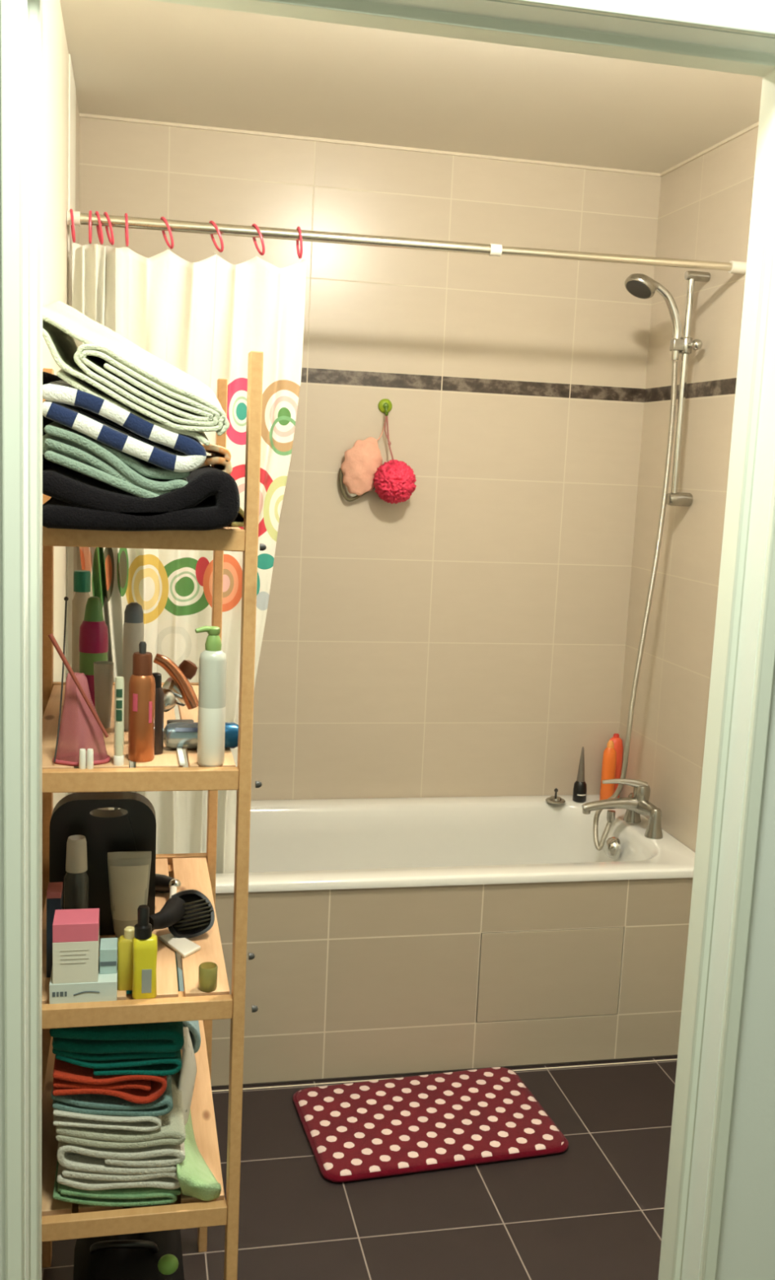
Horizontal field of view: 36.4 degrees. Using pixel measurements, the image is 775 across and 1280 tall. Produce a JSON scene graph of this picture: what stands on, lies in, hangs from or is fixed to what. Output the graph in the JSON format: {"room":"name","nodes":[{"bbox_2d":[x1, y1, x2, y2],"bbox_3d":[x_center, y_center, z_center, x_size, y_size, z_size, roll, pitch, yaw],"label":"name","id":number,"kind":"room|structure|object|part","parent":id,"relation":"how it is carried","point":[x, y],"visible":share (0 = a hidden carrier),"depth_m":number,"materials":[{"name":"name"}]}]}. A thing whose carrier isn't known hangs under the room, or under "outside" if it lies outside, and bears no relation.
{"room":"bathroom","nodes":[
{"label":"bathroom","id":0,"kind":"room"},
{"bbox_2d":[41,0,68,1097],"bbox_3d":[-0.719,-0.049,2.343,0.100,2.437,2.030,1,9,-12],"label":"wall","id":1,"kind":"structure","parent":0,"point":[55,52],"depth_m":2.33,"materials":[{"name":"beige paint"}]},
{"bbox_2d":[65,53,75,795],"bbox_3d":[-0.791,-0.412,2.939,0.004,1.900,0.265,1,9,-12],"label":"trim","id":2,"kind":"structure","parent":1,"relation":"attached to","point":[72,89],"depth_m":2.84,"materials":[{"name":"beige paint"}]},
{"bbox_2d":[72,96,79,793],"bbox_3d":[-0.844,-0.448,3.181,0.003,1.894,0.235,1,9,-12],"label":"trim","id":3,"kind":"structure","parent":1,"relation":"attached to","point":[77,117],"depth_m":3.08,"materials":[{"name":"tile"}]},
{"bbox_2d":[41,1057,677,1279],"bbox_3d":[0.093,1.204,2.727,1.882,0.080,2.215,1,9,-12],"label":"floor","id":4,"kind":"structure","parent":0,"point":[593,1209],"depth_m":2.50,"materials":[{"name":"tile"}]},
{"bbox_2d":[72,1229,184,1279],"bbox_3d":[-0.434,1.104,1.984,0.192,0.289,0.350,1,9,-12],"label":"bag","id":5,"kind":"object","parent":4,"relation":"on","point":[131,1256],"visible":0.78,"depth_m":1.92,"materials":[{"name":"black fabric"}]},
{"bbox_2d":[157,1253,178,1275],"bbox_3d":[-0.344,0.981,1.849,0.032,0.027,0.032,1,9,-12],"label":"sponge","id":6,"kind":"object","parent":5,"relation":"on","point":[167,1264],"visible":1,"depth_m":1.84,"materials":[{"name":"plastic"}]},
{"bbox_2d":[41,351,266,1279],"bbox_3d":[-0.398,0.423,1.838,0.318,1.684,0.734,1,9,-12],"label":"shelf unit","id":7,"kind":"object","parent":4,"relation":"on","point":[60,1220],"visible":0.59,"depth_m":1.64,"materials":[{"name":"brown wood"}]},
{"bbox_3d":[-0.619,0.367,2.144,0.016,1.684,0.034,1,9,-12],"label":"post","id":8,"kind":"part","parent":7,"relation":"part of","materials":[{"name":"brown wood"}]},
{"bbox_2d":[46,881,62,977],"bbox_3d":[-0.476,0.414,1.683,0.020,0.127,0.042,1,9,-12],"label":"carton","id":9,"kind":"object","parent":7,"relation":"on","point":[55,890],"visible":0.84,"depth_m":1.66,"materials":[{"name":"cardboard"}]},
{"bbox_3d":[-0.473,0.356,1.674,0.020,0.009,0.042,1,9,-12],"label":"lid","id":10,"kind":"part","parent":9,"relation":"part of","materials":[{"name":"cardboard"}]},
{"bbox_2d":[63,835,88,909],"bbox_3d":[-0.464,0.379,1.757,0.036,0.175,0.036,1,9,-12],"label":"bottle","id":11,"kind":"object","parent":7,"relation":"on","point":[76,878],"visible":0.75,"depth_m":1.74,"materials":[{"name":"plastic"}]},
{"bbox_2d":[71,570,90,672],"bbox_3d":[-0.515,-0.009,1.986,0.032,0.215,0.032,1,9,-12],"label":"lotion bottle","id":12,"kind":"object","parent":7,"relation":"on","point":[82,579],"visible":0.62,"depth_m":1.97,"materials":[{"name":"plastic"}]},
{"bbox_2d":[52,596,111,766],"bbox_3d":[-0.408,0.056,1.572,0.076,0.219,0.066,4,9,8],"label":"pouch","id":13,"kind":"object","parent":7,"relation":"on","point":[77,729],"visible":0.94,"depth_m":1.56,"materials":[{"name":"pink translucent mesh fabric"},{"name":"dark metal"}]},
{"bbox_2d":[48,633,108,737],"bbox_3d":[-0.405,0.060,1.544,0.078,0.138,0.006,2,9,-7],"label":"stick","id":14,"kind":"object","parent":13,"relation":"on","point":[51,636],"visible":1,"depth_m":1.54,"materials":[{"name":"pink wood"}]},
{"bbox_2d":[48,956,117,1004],"bbox_3d":[-0.421,0.473,1.638,0.089,0.029,0.086,1,9,-12],"label":"carton","id":15,"kind":"object","parent":7,"relation":"on","point":[106,987],"visible":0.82,"depth_m":1.60,"materials":[{"name":"white cardboard"}]},
{"bbox_2d":[52,908,99,983],"bbox_3d":[-0.426,0.419,1.614,0.060,0.084,0.055,1,9,-12],"label":"carton","id":16,"kind":"object","parent":15,"relation":"on","point":[75,932],"visible":1,"depth_m":1.59,"materials":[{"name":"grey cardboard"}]},
{"bbox_2d":[52,991,99,996],"bbox_3d":[-0.422,0.479,1.596,0.062,0.007,0.002,1,9,-12],"label":"print","id":17,"kind":"object","parent":15,"relation":"attached to","point":[55,993],"depth_m":1.60},
{"bbox_2d":[99,937,117,973],"bbox_3d":[-0.389,0.441,1.643,0.024,0.036,0.041,1,9,-12],"label":"carton","id":18,"kind":"object","parent":15,"relation":"on","point":[108,946],"visible":1,"depth_m":1.62,"materials":[{"name":"cardboard"}]},
{"bbox_2d":[79,748,93,768],"bbox_3d":[-0.397,0.157,1.550,0.019,0.027,0.009,1,9,-12],"label":"clip","id":19,"kind":"object","parent":7,"relation":"on","point":[90,757],"visible":1,"depth_m":1.55,"materials":[{"name":"plastic"}]},
{"bbox_2d":[78,596,108,706],"bbox_3d":[-0.461,0.027,1.846,0.045,0.190,0.045,1,9,-12],"label":"shampoo bottle","id":20,"kind":"object","parent":7,"relation":"on","point":[93,641],"visible":0.76,"depth_m":1.83,"materials":[{"name":"plastic"}]},
{"bbox_2d":[48,791,155,935],"bbox_3d":[-0.441,0.347,1.827,0.158,0.217,0.040,1,9,-12],"label":"case","id":21,"kind":"object","parent":7,"relation":"on","point":[132,827],"visible":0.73,"depth_m":1.80,"materials":[{"name":"black plastic"}]},
{"bbox_2d":[93,661,114,728],"bbox_3d":[-0.431,0.083,1.785,0.030,0.099,0.030,1,9,-12],"label":"cup","id":22,"kind":"object","parent":7,"relation":"on","point":[103,670],"visible":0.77,"depth_m":1.77,"materials":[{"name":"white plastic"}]},
{"bbox_2d":[53,1160,181,1206],"bbox_3d":[-0.417,0.756,1.832,0.177,0.040,0.358,1,9,-12],"label":"towel","id":23,"kind":"object","parent":7,"relation":"on","point":[129,1197],"visible":0.22,"depth_m":1.66,"materials":[{"name":"green fabric"}]},
{"bbox_2d":[57,1163,180,1190],"bbox_3d":[-0.411,0.732,1.829,0.176,0.045,0.356,1,9,-12],"label":"towel","id":24,"kind":"object","parent":23,"relation":"on","point":[84,1180],"visible":0.24,"depth_m":1.66,"materials":[{"name":"white fabric"}]},
{"bbox_2d":[57,1141,185,1174],"bbox_3d":[-0.410,0.700,1.828,0.177,0.057,0.364,1,9,-12],"label":"towel","id":25,"kind":"object","parent":24,"relation":"on","point":[165,1158],"visible":0.29,"depth_m":1.66,"materials":[{"name":"white fabric"}]},
{"bbox_2d":[55,1070,185,1148],"bbox_3d":[-0.409,0.665,1.821,0.179,0.044,0.362,1,9,-12],"label":"towel","id":26,"kind":"object","parent":25,"relation":"on","point":[171,1131],"visible":0.24,"depth_m":1.65,"materials":[{"name":"white fabric"}]},
{"bbox_2d":[53,1108,161,1131],"bbox_3d":[-0.425,0.641,1.806,0.148,0.043,0.350,1,9,-12],"label":"towel","id":27,"kind":"object","parent":26,"relation":"on","point":[64,1118],"visible":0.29,"depth_m":1.64,"materials":[{"name":"white fabric"}]},
{"bbox_2d":[51,1075,173,1116],"bbox_3d":[-0.419,0.621,1.808,0.166,0.046,0.347,1,9,-12],"label":"towel","id":28,"kind":"object","parent":27,"relation":"on","point":[86,1104],"visible":0.2,"depth_m":1.65,"materials":[{"name":"fabric"}]},
{"bbox_2d":[52,1056,166,1103],"bbox_3d":[-0.421,0.593,1.805,0.156,0.056,0.358,1,9,-12],"label":"towel","id":29,"kind":"object","parent":28,"relation":"on","point":[68,1078],"visible":0.19,"depth_m":1.64,"materials":[{"name":"orange fabric"}]},
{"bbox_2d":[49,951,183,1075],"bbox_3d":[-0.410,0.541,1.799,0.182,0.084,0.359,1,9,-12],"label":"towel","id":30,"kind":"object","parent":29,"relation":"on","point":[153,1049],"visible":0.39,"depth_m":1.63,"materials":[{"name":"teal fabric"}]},
{"bbox_2d":[113,676,124,765],"bbox_3d":[-0.358,0.108,1.573,0.014,0.120,0.014,1,9,-12],"label":"tube","id":31,"kind":"object","parent":7,"relation":"on","point":[118,757],"visible":1,"depth_m":1.57,"materials":[{"name":"white plastic"}]},
{"bbox_3d":[-0.462,0.092,2.138,0.280,0.028,0.018,1,9,-12],"label":"rail","id":32,"kind":"part","parent":7,"relation":"part of","materials":[{"name":"brown wood"}]},
{"bbox_2d":[117,925,134,991],"bbox_3d":[-0.365,0.444,1.646,0.024,0.088,0.022,1,9,-12],"label":"bottle","id":33,"kind":"object","parent":7,"relation":"on","point":[125,943],"visible":0.86,"depth_m":1.64,"materials":[{"name":"yellow plastic"}]},
{"bbox_2d":[107,851,151,938],"bbox_3d":[-0.392,0.392,1.785,0.050,0.147,0.041,7,10,27],"label":"tube","id":34,"kind":"object","parent":7,"relation":"on","point":[129,872],"visible":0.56,"depth_m":1.77,"materials":[{"name":"beige plastic"}]},
{"bbox_2d":[122,602,143,731],"bbox_3d":[-0.383,0.040,1.772,0.030,0.194,0.030,1,9,-12],"label":"can","id":35,"kind":"object","parent":7,"relation":"on","point":[133,625],"visible":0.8,"depth_m":1.75,"materials":[{"name":"metal"}]},
{"bbox_3d":[-0.366,0.817,1.655,0.280,0.028,0.018,1,9,-12],"label":"rail","id":36,"kind":"part","parent":7,"relation":"part of","materials":[{"name":"brown wood"}]},
{"bbox_3d":[-0.352,0.508,1.608,0.280,0.028,0.018,1,9,-12],"label":"rail","id":37,"kind":"part","parent":7,"relation":"part of","materials":[{"name":"brown wood"}]},
{"bbox_3d":[-0.338,0.185,1.559,0.280,0.028,0.018,1,9,-12],"label":"rail","id":38,"kind":"part","parent":7,"relation":"part of","materials":[{"name":"brown wood"}]},
{"bbox_2d":[42,465,239,531],"bbox_3d":[-0.353,-0.210,1.674,0.254,0.085,0.423,1,9,-12],"label":"towel","id":39,"kind":"object","parent":7,"relation":"on","point":[210,500],"visible":0.84,"depth_m":1.48,"materials":[{"name":"black fabric"}]},
{"bbox_2d":[42,371,82,474],"bbox_3d":[-0.482,-0.318,1.776,0.074,0.173,0.300,1,9,-12],"label":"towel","id":40,"kind":"object","parent":39,"relation":"on","point":[47,378],"visible":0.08,"depth_m":1.63,"materials":[{"name":"black fabric"}]},
{"bbox_2d":[42,421,190,497],"bbox_3d":[-0.377,-0.257,1.654,0.192,0.114,0.398,1,9,-12],"label":"towel","id":41,"kind":"object","parent":39,"relation":"on","point":[66,446],"visible":0.77,"depth_m":1.47,"materials":[{"name":"green fabric"}]},
{"bbox_2d":[42,380,206,472],"bbox_3d":[-0.368,-0.308,1.657,0.205,0.130,0.421,1,9,-12],"label":"towel","id":42,"kind":"object","parent":41,"relation":"on","point":[102,420],"visible":0.77,"depth_m":1.46,"materials":[{"name":"fabric"}]},
{"bbox_2d":[42,301,229,445],"bbox_3d":[-0.353,-0.382,1.647,0.245,0.212,0.427,1,9,-12],"label":"towel","id":43,"kind":"object","parent":42,"relation":"on","point":[108,366],"visible":0.98,"depth_m":1.47,"materials":[{"name":"white fabric"}]},
{"bbox_2d":[198,444,232,474],"bbox_3d":[-0.284,-0.273,1.789,0.072,0.049,0.310,1,9,-12],"label":"folded cloth","id":44,"kind":"object","parent":39,"relation":"on","point":[220,459],"visible":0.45,"depth_m":1.65,"materials":[{"name":"orange fabric"}]},
{"bbox_2d":[128,641,155,762],"bbox_3d":[-0.334,0.083,1.602,0.035,0.163,0.035,1,9,-12],"label":"spray bottle","id":45,"kind":"object","parent":7,"relation":"on","point":[141,708],"visible":1,"depth_m":1.59,"materials":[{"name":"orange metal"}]},
{"bbox_3d":[-0.324,-0.132,1.512,0.280,0.028,0.018,1,9,-12],"label":"rail","id":46,"kind":"part","parent":7,"relation":"part of","materials":[{"name":"brown wood"}]},
{"bbox_2d":[132,904,157,999],"bbox_3d":[-0.333,0.428,1.619,0.033,0.130,0.024,1,9,-12],"label":"bottle","id":47,"kind":"object","parent":7,"relation":"on","point":[144,943],"visible":1,"depth_m":1.61,"materials":[{"name":"plastic"}]},
{"bbox_2d":[151,672,164,755],"bbox_3d":[-0.324,0.102,1.642,0.023,0.114,0.023,1,9,-12],"label":"bottle","id":48,"kind":"object","parent":7,"relation":"on","point":[159,694],"visible":0.59,"depth_m":1.64,"materials":[{"name":"brown plastic"}]},
{"bbox_2d":[155,873,181,898],"bbox_3d":[-0.375,0.419,1.997,0.044,0.032,0.095,-6,12,-44],"label":"shaver","id":49,"kind":"object","parent":7,"relation":"on","point":[163,883],"visible":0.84,"depth_m":1.99,"materials":[{"name":"black plastic"}]},
{"bbox_3d":[-0.360,0.427,1.973,0.012,0.022,0.041,2,9,-7],"label":"stem","id":50,"kind":"part","parent":49,"relation":"part of","materials":[{"name":"white plastic"}]},
{"bbox_2d":[152,653,198,724],"bbox_3d":[-0.315,0.081,1.739,0.071,0.127,0.050,-2,10,-29],"label":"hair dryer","id":51,"kind":"object","parent":7,"relation":"on","point":[177,690],"visible":0.86,"depth_m":1.73,"materials":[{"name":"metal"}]},
{"bbox_2d":[158,933,200,957],"bbox_3d":[-0.314,0.465,1.798,0.037,0.006,0.084,-4,11,-37],"label":"packet","id":52,"kind":"object","parent":7,"relation":"on","point":[184,947],"visible":0.88,"depth_m":1.79,"materials":[{"name":"white plastic"}]},
{"bbox_2d":[176,747,185,765],"bbox_3d":[-0.299,0.151,1.688,0.008,0.004,0.213,1,9,-13],"label":"file","id":53,"kind":"object","parent":7,"relation":"on","point":[180,752],"visible":0.45,"depth_m":1.62,"materials":[{"name":"white plastic"}]},
{"bbox_3d":[-0.477,0.415,2.187,0.280,0.028,0.018,1,9,-12],"label":"rail","id":54,"kind":"part","parent":7,"relation":"part of","materials":[{"name":"brown wood"}]},
{"bbox_2d":[148,888,214,938],"bbox_3d":[-0.331,0.430,1.819,0.067,0.062,0.134,11,12,44],"label":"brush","id":55,"kind":"object","parent":7,"relation":"on","point":[188,913],"visible":0.97,"depth_m":1.83,"materials":[{"name":"black plastic"}]},
{"bbox_3d":[-0.340,0.426,1.796,0.038,0.037,0.091,4,9,12],"label":"handle","id":56,"kind":"part","parent":55,"relation":"part of","materials":[{"name":"black plastic"}]},
{"bbox_3d":[-0.309,0.428,1.846,0.063,0.052,0.046,1,9,-12],"label":"plate","id":57,"kind":"part","parent":55,"relation":"part of","materials":[{"name":"black plastic"}]},
{"bbox_2d":[177,967,200,1053],"bbox_3d":[-0.359,0.658,2.104,0.040,0.072,0.200,1,9,-12],"label":"towel","id":58,"kind":"object","parent":7,"relation":"on","point":[193,1026],"visible":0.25,"depth_m":2.02,"materials":[{"name":"fabric"}]},
{"bbox_2d":[176,1109,221,1200],"bbox_3d":[-0.296,0.751,1.804,0.063,0.061,0.290,1,9,-12],"label":"cloth","id":59,"kind":"object","parent":7,"relation":"on","point":[195,1178],"visible":0.77,"depth_m":1.68,"materials":[{"name":"green fabric"}]},
{"bbox_2d":[177,1026,196,1125],"bbox_3d":[-0.315,0.674,1.827,0.022,0.148,0.188,2,9,-2],"label":"hanging cloth","id":60,"kind":"object","parent":59,"relation":"on","point":[188,1072],"visible":0.79,"depth_m":1.82,"materials":[{"name":"white fabric"}]},
{"bbox_2d":[163,722,238,749],"bbox_3d":[-0.264,0.137,1.683,0.110,0.038,0.038,1,9,-12],"label":"spray can","id":61,"kind":"object","parent":7,"relation":"on","point":[184,735],"visible":0.6,"depth_m":1.66,"materials":[{"name":"silver metal"}]},
{"bbox_2d":[198,961,217,992],"bbox_3d":[-0.253,0.475,1.658,0.026,0.034,0.026,1,9,-12],"label":"glass","id":62,"kind":"object","parent":7,"relation":"on","point":[207,971],"visible":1,"depth_m":1.65,"materials":[{"name":"yellow glass"}]},
{"bbox_2d":[195,626,226,767],"bbox_3d":[-0.238,0.075,1.591,0.037,0.190,0.040,6,9,19],"label":"pump bottle","id":63,"kind":"object","parent":7,"relation":"on","point":[212,660],"visible":1,"depth_m":1.58,"materials":[{"name":"white plastic"}]},
{"bbox_3d":[-0.330,0.371,2.207,0.016,1.684,0.034,1,9,-12],"label":"post","id":64,"kind":"part","parent":7,"relation":"part of","materials":[{"name":"brown wood"}]},
{"bbox_2d":[229,506,244,526],"bbox_3d":[-0.233,-0.195,1.756,0.030,0.034,0.320,1,9,-13],"label":"folded cloth","id":65,"kind":"object","parent":7,"relation":"on","point":[238,522],"visible":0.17,"depth_m":1.60,"materials":[{"name":"fabric"}]},
{"bbox_3d":[-0.207,0.462,1.636,0.016,1.684,0.034,1,9,-12],"label":"post","id":66,"kind":"part","parent":7,"relation":"part of","materials":[{"name":"brown wood"}]},
{"bbox_2d":[97,794,694,893],"bbox_3d":[-0.025,0.734,3.303,1.679,0.396,0.703,1,9,-12],"label":"bathtub","id":67,"kind":"object","parent":4,"relation":"on","point":[337,843],"visible":0.34,"depth_m":3.53,"materials":[{"name":"white ceramic"}]},
{"bbox_2d":[545,788,564,804],"bbox_3d":[0.524,0.482,3.667,0.062,0.042,0.062,1,9,-12],"label":"plug","id":68,"kind":"object","parent":67,"relation":"on","point":[555,799],"visible":1,"depth_m":3.65,"materials":[{"name":"silver metal"}]},
{"bbox_3d":[0.525,0.475,3.665,0.012,0.028,0.012,1,9,-12],"label":"plug stem","id":69,"kind":"part","parent":68,"relation":"part of","materials":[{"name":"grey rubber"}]},
{"bbox_2d":[572,746,586,802],"bbox_3d":[0.604,0.418,3.676,0.042,0.174,0.043,1,9,-12],"label":"shampoo bottle","id":70,"kind":"object","parent":67,"relation":"on","point":[579,795],"visible":1,"depth_m":3.67,"materials":[{"name":"black plastic"}]},
{"bbox_2d":[599,740,616,799],"bbox_3d":[0.687,0.411,3.662,0.044,0.200,0.035,1,9,-12],"label":"bottle","id":71,"kind":"object","parent":67,"relation":"on","point":[609,757],"visible":0.72,"depth_m":3.65,"materials":[{"name":"orange plastic"}]},
{"bbox_2d":[608,733,622,797],"bbox_3d":[0.716,0.398,3.723,0.052,0.209,0.042,1,9,-12],"label":"bottle","id":72,"kind":"object","parent":67,"relation":"on","point":[618,744],"visible":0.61,"depth_m":3.70,"materials":[{"name":"orange plastic"}]},
{"bbox_2d":[581,777,662,839],"bbox_3d":[0.666,0.474,3.403,0.217,0.151,0.202,1,9,-12],"label":"mixer tap","id":73,"kind":"object","parent":67,"relation":"on","point":[637,803],"visible":1,"depth_m":3.39,"materials":[{"name":"silver metal"}]},
{"bbox_3d":[0.649,0.478,3.400,0.184,0.046,0.044,1,9,-12],"label":"spout","id":74,"kind":"part","parent":73,"relation":"part of","materials":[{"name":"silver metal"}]},
{"bbox_2d":[606,809,615,822],"bbox_3d":[0.646,0.509,3.405,0.024,0.030,0.024,1,9,-12],"label":"outlet","id":75,"kind":"object","parent":73,"relation":"attached to","point":[611,814],"depth_m":3.40,"materials":[{"name":"silver metal"}]},
{"bbox_3d":[0.684,0.419,3.398,0.137,0.040,0.032,1,9,-12],"label":"lever","id":76,"kind":"part","parent":73,"relation":"part of","materials":[{"name":"silver metal"}]},
{"bbox_2d":[627,792,661,817],"bbox_3d":[0.736,0.481,3.419,0.054,0.052,0.178,1,9,-12],"label":"tap","id":77,"kind":"object","parent":73,"relation":"on","point":[638,803],"depth_m":3.39,"materials":[{"name":"silver metal"}]},
{"bbox_2d":[292,1066,568,1182],"bbox_3d":[0.094,1.141,2.806,0.588,0.020,0.384,0,9,-17],"label":"bath mat","id":78,"kind":"object","parent":4,"relation":"on","point":[359,1131],"visible":1,"depth_m":2.77,"materials":[{"name":"red fabric"}]},
{"bbox_2d":[75,116,661,799],"bbox_3d":[-0.070,-0.203,3.560,1.882,2.437,0.100,1,9,-12],"label":"wall","id":79,"kind":"structure","parent":0,"point":[464,636],"depth_m":3.51,"materials":[{"name":"beige tile"}]},
{"bbox_2d":[377,399,391,416],"bbox_3d":[-0.003,-0.677,3.427,0.042,0.051,0.037,1,9,-12],"label":"wall hook","id":80,"kind":"object","parent":79,"relation":"attached to","point":[384,406],"visible":1,"depth_m":3.43,"materials":[{"name":"green plastic"}]},
{"bbox_2d":[338,419,385,501],"bbox_3d":[-0.070,-0.531,3.418,0.134,0.261,0.060,1,9,-12],"label":"sponge","id":81,"kind":"object","parent":80,"relation":"hanging from","point":[360,464],"visible":0.98,"depth_m":3.40,"materials":[{"name":"pink plastic"}]},
{"bbox_3d":[-0.003,-0.670,3.424,0.018,0.039,0.030,1,9,-12],"label":"hook arm","id":82,"kind":"part","parent":80,"relation":"part of","materials":[{"name":"green plastic"}]},
{"bbox_2d":[373,415,416,503],"bbox_3d":[0.024,-0.525,3.405,0.127,0.261,0.127,1,9,-12],"label":"sponge","id":83,"kind":"object","parent":80,"relation":"hanging from","point":[394,481],"visible":1,"depth_m":3.38,"materials":[{"name":"red plastic"}]},
{"bbox_3d":[0.013,-0.574,3.418,0.053,0.169,0.017,11,12,43],"label":"hanging cord","id":84,"kind":"part","parent":83,"relation":"part of","materials":[{"name":"pink fabric"}]},
{"bbox_2d":[0,0,774,1279],"bbox_3d":[0.374,0.046,1.498,3.600,2.600,0.085,1,9,-12],"label":"wall","id":85,"kind":"structure","parent":0,"point":[746,1248],"depth_m":1.51,"materials":[{"name":"white paint"}]},
{"bbox_2d":[0,0,774,1279],"bbox_3d":[0.011,0.301,1.459,0.918,2.074,0.101,1,9,-12],"label":"trim","id":86,"kind":"structure","parent":85,"relation":"attached to","point":[761,244],"depth_m":1.37,"materials":[{"name":"paint"}]},
{"bbox_2d":[59,0,762,173],"bbox_3d":[0.197,-1.289,2.392,1.882,0.080,2.130,1,9,-12],"label":"ceiling","id":87,"kind":"structure","parent":0,"point":[144,60],"depth_m":2.81,"materials":[{"name":"paint"}]},
{"bbox_2d":[176,877,693,1085],"bbox_3d":[0.038,0.864,3.001,1.682,0.505,0.037,1,9,-12],"label":"panel","id":88,"kind":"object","parent":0,"point":[342,983],"depth_m":3.01,"materials":[{"name":"beige tile"}]},
{"bbox_2d":[211,1058,676,1092],"bbox_3d":[0.034,1.119,3.005,1.682,0.002,0.005,1,9,-12],"label":"trim","id":89,"kind":"structure","parent":88,"relation":"attached to","point":[669,1059],"depth_m":3.00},
{"bbox_2d":[211,1054,677,1088],"bbox_3d":[0.031,1.115,3.019,1.682,0.004,0.004,1,9,-12],"label":"trim","id":90,"kind":"structure","parent":88,"relation":"attached to","point":[670,1055],"depth_m":3.04,"materials":[{"name":"beige tile"}]},
{"bbox_2d":[618,126,758,851],"bbox_3d":[1.022,-0.027,2.721,0.100,2.437,2.030,1,9,-12],"label":"wall","id":91,"kind":"structure","parent":0,"point":[704,203],"depth_m":3.32,"materials":[{"name":"beige tile"}]},
{"bbox_2d":[66,210,746,274],"bbox_3d":[0.094,-0.957,2.850,1.680,0.046,0.037,1,9,-12],"label":"curtain rod","id":92,"kind":"object","parent":91,"relation":"attached to","point":[495,250],"visible":0.98,"depth_m":2.83,"materials":[{"name":"metal"}]},
{"bbox_2d":[69,208,75,242],"bbox_3d":[-0.717,-0.943,2.681,0.014,0.074,0.044,1,9,-12],"label":"curtain ring","id":93,"kind":"object","parent":92,"relation":"hanging from","point":[73,229],"visible":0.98,"depth_m":2.66,"materials":[{"name":"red plastic"}]},
{"bbox_2d":[71,242,306,873],"bbox_3d":[-0.489,-0.127,2.851,0.538,1.580,0.085,0,9,-16],"label":"shower curtain","id":94,"kind":"object","parent":93,"relation":"hanging from","point":[203,318],"visible":0.37,"depth_m":2.81,"materials":[{"name":"white fabric"}]},
{"bbox_2d":[88,210,92,244],"bbox_3d":[-0.679,-0.943,2.689,0.006,0.074,0.044,1,9,-12],"label":"curtain ring","id":95,"kind":"object","parent":92,"relation":"hanging from","point":[90,226],"visible":0.99,"depth_m":2.67,"materials":[{"name":"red plastic"}]},
{"bbox_2d":[94,210,103,244],"bbox_3d":[-0.659,-0.943,2.693,0.020,0.073,0.044,1,9,-12],"label":"curtain ring","id":96,"kind":"object","parent":92,"relation":"hanging from","point":[99,228],"visible":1,"depth_m":2.68,"materials":[{"name":"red plastic"}]},
{"bbox_2d":[103,211,114,244],"bbox_3d":[-0.638,-0.943,2.698,0.025,0.072,0.043,1,9,-12],"label":"curtain ring","id":97,"kind":"object","parent":92,"relation":"hanging from","point":[111,239],"visible":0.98,"depth_m":2.69,"materials":[{"name":"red plastic"}]},
{"bbox_2d":[124,213,128,246],"bbox_3d":[-0.600,-0.943,2.706,0.010,0.074,0.044,1,9,-12],"label":"curtain ring","id":98,"kind":"object","parent":92,"relation":"hanging from","point":[126,237],"visible":0.99,"depth_m":2.69,"materials":[{"name":"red plastic"}]},
{"bbox_2d":[160,216,173,248],"bbox_3d":[-0.510,-0.943,2.725,0.028,0.070,0.045,-5,11,-40],"label":"curtain ring","id":99,"kind":"object","parent":92,"relation":"hanging from","point":[171,246],"visible":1,"depth_m":2.72,"materials":[{"name":"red plastic"}]},
{"bbox_2d":[208,220,223,252],"bbox_3d":[-0.400,-0.942,2.749,0.030,0.069,0.045,-6,12,-43],"label":"curtain ring","id":100,"kind":"object","parent":92,"relation":"hanging from","point":[213,223],"visible":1,"depth_m":2.74,"materials":[{"name":"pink plastic"}]},
{"bbox_2d":[251,223,265,255],"bbox_3d":[-0.304,-0.942,2.770,0.028,0.070,0.045,-5,11,-40],"label":"curtain ring","id":101,"kind":"object","parent":92,"relation":"hanging from","point":[255,225],"visible":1,"depth_m":2.76,"materials":[{"name":"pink plastic"}]},
{"bbox_2d":[296,226,302,258],"bbox_3d":[-0.209,-0.942,2.790,0.014,0.074,0.044,1,9,-12],"label":"curtain ring","id":102,"kind":"object","parent":92,"relation":"hanging from","point":[300,251],"visible":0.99,"depth_m":2.78,"materials":[{"name":"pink plastic"}]},
{"bbox_2d":[79,113,758,177],"bbox_3d":[0.206,-1.238,2.351,1.682,0.008,2.030,1,9,-12],"label":"trim","id":103,"kind":"structure","parent":91,"relation":"attached to","point":[82,115],"depth_m":3.30,"materials":[{"name":"beige paint"}]},
{"bbox_2d":[666,271,710,506],"bbox_3d":[0.821,-0.687,3.231,0.092,0.636,0.074,1,9,-12],"label":"shower rail","id":104,"kind":"object","parent":91,"relation":"attached to","point":[684,345],"visible":1,"depth_m":3.23,"materials":[{"name":"silver metal"}]},
{"bbox_2d":[624,273,681,359],"bbox_3d":[0.722,-0.877,3.197,0.171,0.219,0.085,1,9,-12],"label":"shower","id":105,"kind":"object","parent":104,"relation":"attached to","point":[640,286],"visible":1,"depth_m":3.19,"materials":[{"name":"silver metal"}]},
{"bbox_2d":[592,360,677,850],"bbox_3d":[0.695,-0.085,3.344,0.143,1.402,0.067,1,9,-12],"label":"shower hose","id":106,"kind":"object","parent":105,"relation":"hanging from","point":[598,846],"visible":0.89,"depth_m":3.32,"materials":[{"name":"silver metal"}]},
{"bbox_3d":[0.762,-0.868,3.208,0.089,0.201,0.025,1,9,-12],"label":"handle","id":107,"kind":"part","parent":105,"relation":"part of","materials":[{"name":"silver metal"}]},
{"bbox_3d":[0.834,-0.803,3.207,0.030,0.030,0.057,0,9,-20],"label":"slider knob","id":108,"kind":"part","parent":104,"relation":"part of","materials":[{"name":"silver metal"}]}
]}

